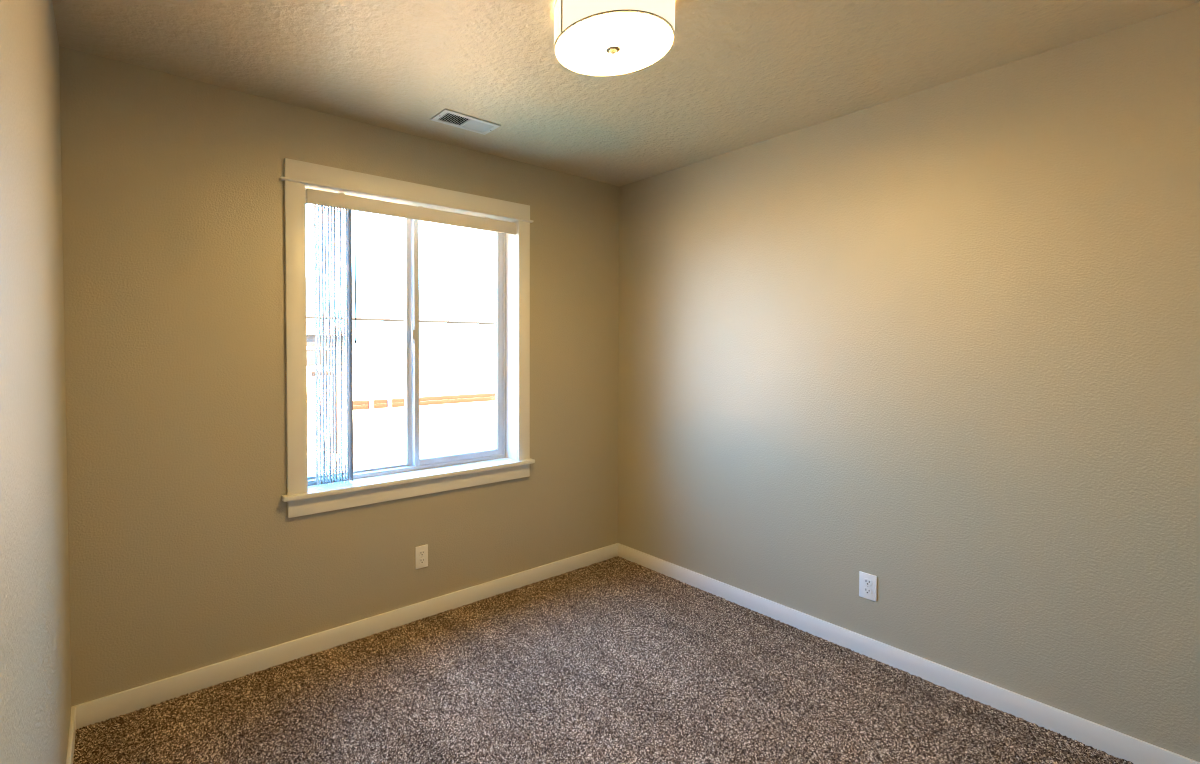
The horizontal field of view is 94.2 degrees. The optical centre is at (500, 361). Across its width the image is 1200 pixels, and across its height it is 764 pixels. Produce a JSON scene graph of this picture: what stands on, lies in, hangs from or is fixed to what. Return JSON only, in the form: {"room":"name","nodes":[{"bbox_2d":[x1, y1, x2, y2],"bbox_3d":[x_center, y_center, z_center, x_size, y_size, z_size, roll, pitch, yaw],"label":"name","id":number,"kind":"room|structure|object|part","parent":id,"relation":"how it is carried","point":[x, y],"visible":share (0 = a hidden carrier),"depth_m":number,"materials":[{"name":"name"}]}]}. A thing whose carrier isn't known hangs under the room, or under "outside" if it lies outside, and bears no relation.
{"room":"empty bedroom","nodes":[
{"label":"empty bedroom","id":0,"kind":"room"},
{"bbox_2d":[0,0,70,763],"bbox_3d":[-0.710,0.278,0.648,0.170,2.960,3.120,-1,2,-36],"label":"wall","id":1,"kind":"structure","parent":0,"point":[35,666],"depth_m":1.07,"materials":[{"name":"beige paint"}]},
{"bbox_2d":[66,707,75,763],"bbox_3d":[-0.682,1.319,0.789,0.012,0.092,2.938,-1,2,-36],"label":"baseboard","id":2,"kind":"structure","parent":1,"relation":"attached to","point":[72,728],"depth_m":1.85,"materials":[{"name":"white paint"}]},
{"bbox_2d":[59,46,618,706],"bbox_3d":[-0.433,0.228,2.872,3.215,2.960,0.170,-1,2,-36],"label":"wall","id":3,"kind":"structure","parent":0,"point":[185,553],"depth_m":2.28,"materials":[{"name":"beige paint"}]},
{"bbox_2d":[71,543,618,729],"bbox_3d":[-0.380,1.273,2.822,2.875,0.092,0.012,-1,2,-36],"label":"baseboard","id":4,"kind":"structure","parent":3,"relation":"attached to","point":[130,700],"depth_m":2.47,"materials":[{"name":"white paint"}]},
{"bbox_2d":[279,158,534,517],"bbox_3d":[-0.428,-0.107,2.844,1.394,1.562,0.220,-1,2,-36],"label":"window","id":5,"kind":"structure","parent":3,"relation":"in","point":[417,476],"depth_m":2.88,"materials":[{"name":"white paint"}]},
{"bbox_3d":[-0.897,-0.100,2.416,0.085,1.366,0.018,-1,2,-36],"label":"casing","id":6,"kind":"part","parent":5,"relation":"part of","materials":[{"name":"white paint"}]},
{"bbox_3d":[-0.705,-0.108,2.750,0.570,1.325,0.029,-1,2,-36],"label":"fixed sash","id":7,"kind":"part","parent":5,"relation":"part of","materials":[{"name":"grey plastic"}]},
{"bbox_3d":[-0.466,-0.111,2.906,1.180,1.366,0.075,-1,2,-36],"label":"frame","id":8,"kind":"part","parent":5,"relation":"part of","materials":[{"name":"grey plastic"}]},
{"bbox_3d":[-0.382,-0.844,2.768,1.351,0.084,0.020,-1,2,-36],"label":"head casing","id":9,"kind":"part","parent":5,"relation":"part of","materials":[{"name":"white paint"}]},
{"bbox_2d":[305,188,515,485],"bbox_3d":[-0.409,-0.116,2.827,1.168,1.353,0.097,-1,2,-36],"label":"vertical blind","id":10,"kind":"object","parent":5,"relation":"attached to","point":[349,203],"visible":0.98,"depth_m":2.59,"materials":[{"name":"white plastic"}]},
{"bbox_3d":[-0.225,-0.115,3.055,0.572,1.325,0.029,-1,2,-36],"label":"sliding sash","id":11,"kind":"part","parent":5,"relation":"part of","materials":[{"name":"grey plastic"}]},
{"bbox_3d":[0.134,-0.117,3.156,0.080,1.366,0.018,-1,2,-36],"label":"casing","id":12,"kind":"part","parent":5,"relation":"part of","materials":[{"name":"white paint"}]},
{"bbox_2d":[415,544,427,568],"bbox_3d":[-0.400,0.996,2.803,0.070,0.114,0.008,-1,2,-36],"label":"wall outlet","id":13,"kind":"object","parent":3,"relation":"attached to","point":[421,552],"visible":1,"depth_m":2.80,"materials":[{"name":"white plastic"}]},
{"bbox_2d":[419,550,424,555],"bbox_3d":[-0.398,0.977,2.801,0.034,0.028,0.002,-1,2,-36],"label":"socket","id":14,"kind":"object","parent":13,"relation":"attached to","point":[421,552],"depth_m":2.80,"materials":[{"name":"white plastic"}]},
{"bbox_2d":[419,558,424,563],"bbox_3d":[-0.398,1.016,2.802,0.034,0.028,0.002,-1,2,-36],"label":"socket","id":15,"kind":"object","parent":13,"relation":"attached to","point":[421,560],"depth_m":2.80,"materials":[{"name":"white plastic"}]},
{"bbox_2d":[306,316,494,323],"bbox_3d":[-6.783,-1.301,39.433,38.720,4.274,0.220,-1,2,-36],"label":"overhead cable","id":16,"kind":"object","parent":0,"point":[307,317],"visible":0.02,"depth_m":39.25,"materials":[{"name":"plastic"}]},
{"bbox_2d":[73,556,1133,763],"bbox_3d":[0.478,1.337,1.630,2.875,0.008,2.950,-1,2,-36],"label":"floor","id":17,"kind":"structure","parent":0,"point":[615,660],"depth_m":2.15,"materials":[{"name":"carpet"}]},
{"bbox_2d":[52,0,1199,186],"bbox_3d":[0.476,-1.164,1.573,2.875,0.120,2.950,-1,2,-36],"label":"ceiling","id":18,"kind":"structure","parent":0,"point":[736,74],"depth_m":2.03,"materials":[{"name":"beige paint"}]},
{"bbox_2d":[431,109,500,134],"bbox_3d":[-0.160,-1.123,2.583,0.304,0.007,0.135,-1,2,-36],"label":"ceiling vent","id":19,"kind":"object","parent":18,"relation":"in","point":[452,118],"visible":1,"depth_m":2.58,"materials":[{"name":"white metal"}]},
{"bbox_2d":[553,0,674,76],"bbox_3d":[0.351,-1.033,1.708,0.369,0.148,0.369,-1,2,-36],"label":"ceiling light","id":20,"kind":"object","parent":18,"relation":"attached to","point":[598,38],"visible":1,"depth_m":1.64,"materials":[{"name":"white fabric"}]},
{"bbox_3d":[0.351,-1.039,1.708,0.366,0.120,0.367,-1,2,-36],"label":"lamp shade","id":21,"kind":"part","parent":20,"relation":"part of","materials":[{"name":"beige"}]},
{"bbox_2d":[618,3,1199,761],"bbox_3d":[1.763,0.237,2.424,0.170,2.960,3.120,-1,2,-36],"label":"wall","id":22,"kind":"structure","parent":0,"point":[940,344],"depth_m":2.18,"materials":[{"name":"beige paint"}]},
{"bbox_2d":[859,571,876,601],"bbox_3d":[1.643,1.005,2.456,0.008,0.114,0.070,-1,2,-36],"label":"wall outlet","id":23,"kind":"object","parent":22,"relation":"attached to","point":[867,582],"visible":1,"depth_m":2.45,"materials":[{"name":"white plastic"}]},
{"bbox_2d":[863,578,871,585],"bbox_3d":[1.641,0.985,2.454,0.002,0.028,0.034,-1,2,-36],"label":"socket","id":24,"kind":"object","parent":23,"relation":"attached to","point":[866,581],"depth_m":2.45,"materials":[{"name":"white plastic"}]},
{"bbox_2d":[863,587,871,594],"bbox_3d":[1.641,1.024,2.455,0.002,0.028,0.034,-1,2,-36],"label":"socket","id":25,"kind":"object","parent":23,"relation":"attached to","point":[866,590],"depth_m":2.45,"materials":[{"name":"white plastic"}]},
{"bbox_2d":[618,543,1199,763],"bbox_3d":[1.644,1.280,2.459,0.012,0.092,2.938,-1,2,-36],"label":"baseboard","id":26,"kind":"structure","parent":22,"relation":"attached to","point":[1117,744],"depth_m":2.24,"materials":[{"name":"white paint"}]},
{"label":"outside","id":27,"kind":"structure","parent":0,"visible":0},
{"bbox_2d":[307,355,494,475],"bbox_3d":[-27.920,0.175,69.330,150.000,0.001,139.830,-1,2,-36],"label":"ground","id":28,"kind":"structure","parent":27,"point":[452,428],"depth_m":14.73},
{"bbox_2d":[306,323,356,399],"bbox_3d":[-7.151,-0.049,19.615,3.287,2.666,2.700,-1,2,-36],"label":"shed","id":29,"kind":"object","parent":28,"relation":"on","point":[310,327],"visible":0.27,"depth_m":18.96,"materials":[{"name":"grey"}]},
{"bbox_2d":[333,372,339,452],"bbox_3d":[-2.728,0.844,9.143,0.130,1.347,0.120,-1,2,-36],"label":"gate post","id":30,"kind":"object","parent":28,"relation":"on","point":[333,372],"visible":0.31,"depth_m":9.11,"materials":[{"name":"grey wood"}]},
{"bbox_2d":[353,393,494,409],"bbox_3d":[-0.668,1.189,18.072,8.642,0.252,0.095,-1,2,-36],"label":"fence","id":31,"kind":"object","parent":28,"relation":"on","point":[365,404],"visible":0.52,"depth_m":16.98,"materials":[{"name":"orange wood"}]},
{"bbox_3d":[-3.715,1.242,15.862,0.100,0.249,0.060,-1,2,-36],"label":"post","id":32,"kind":"part","parent":31,"relation":"part of","materials":[{"name":"white"}]},
{"bbox_3d":[-3.250,1.234,16.196,0.100,0.249,0.060,-1,2,-36],"label":"post","id":33,"kind":"part","parent":31,"relation":"part of","materials":[{"name":"white"}]}
]}

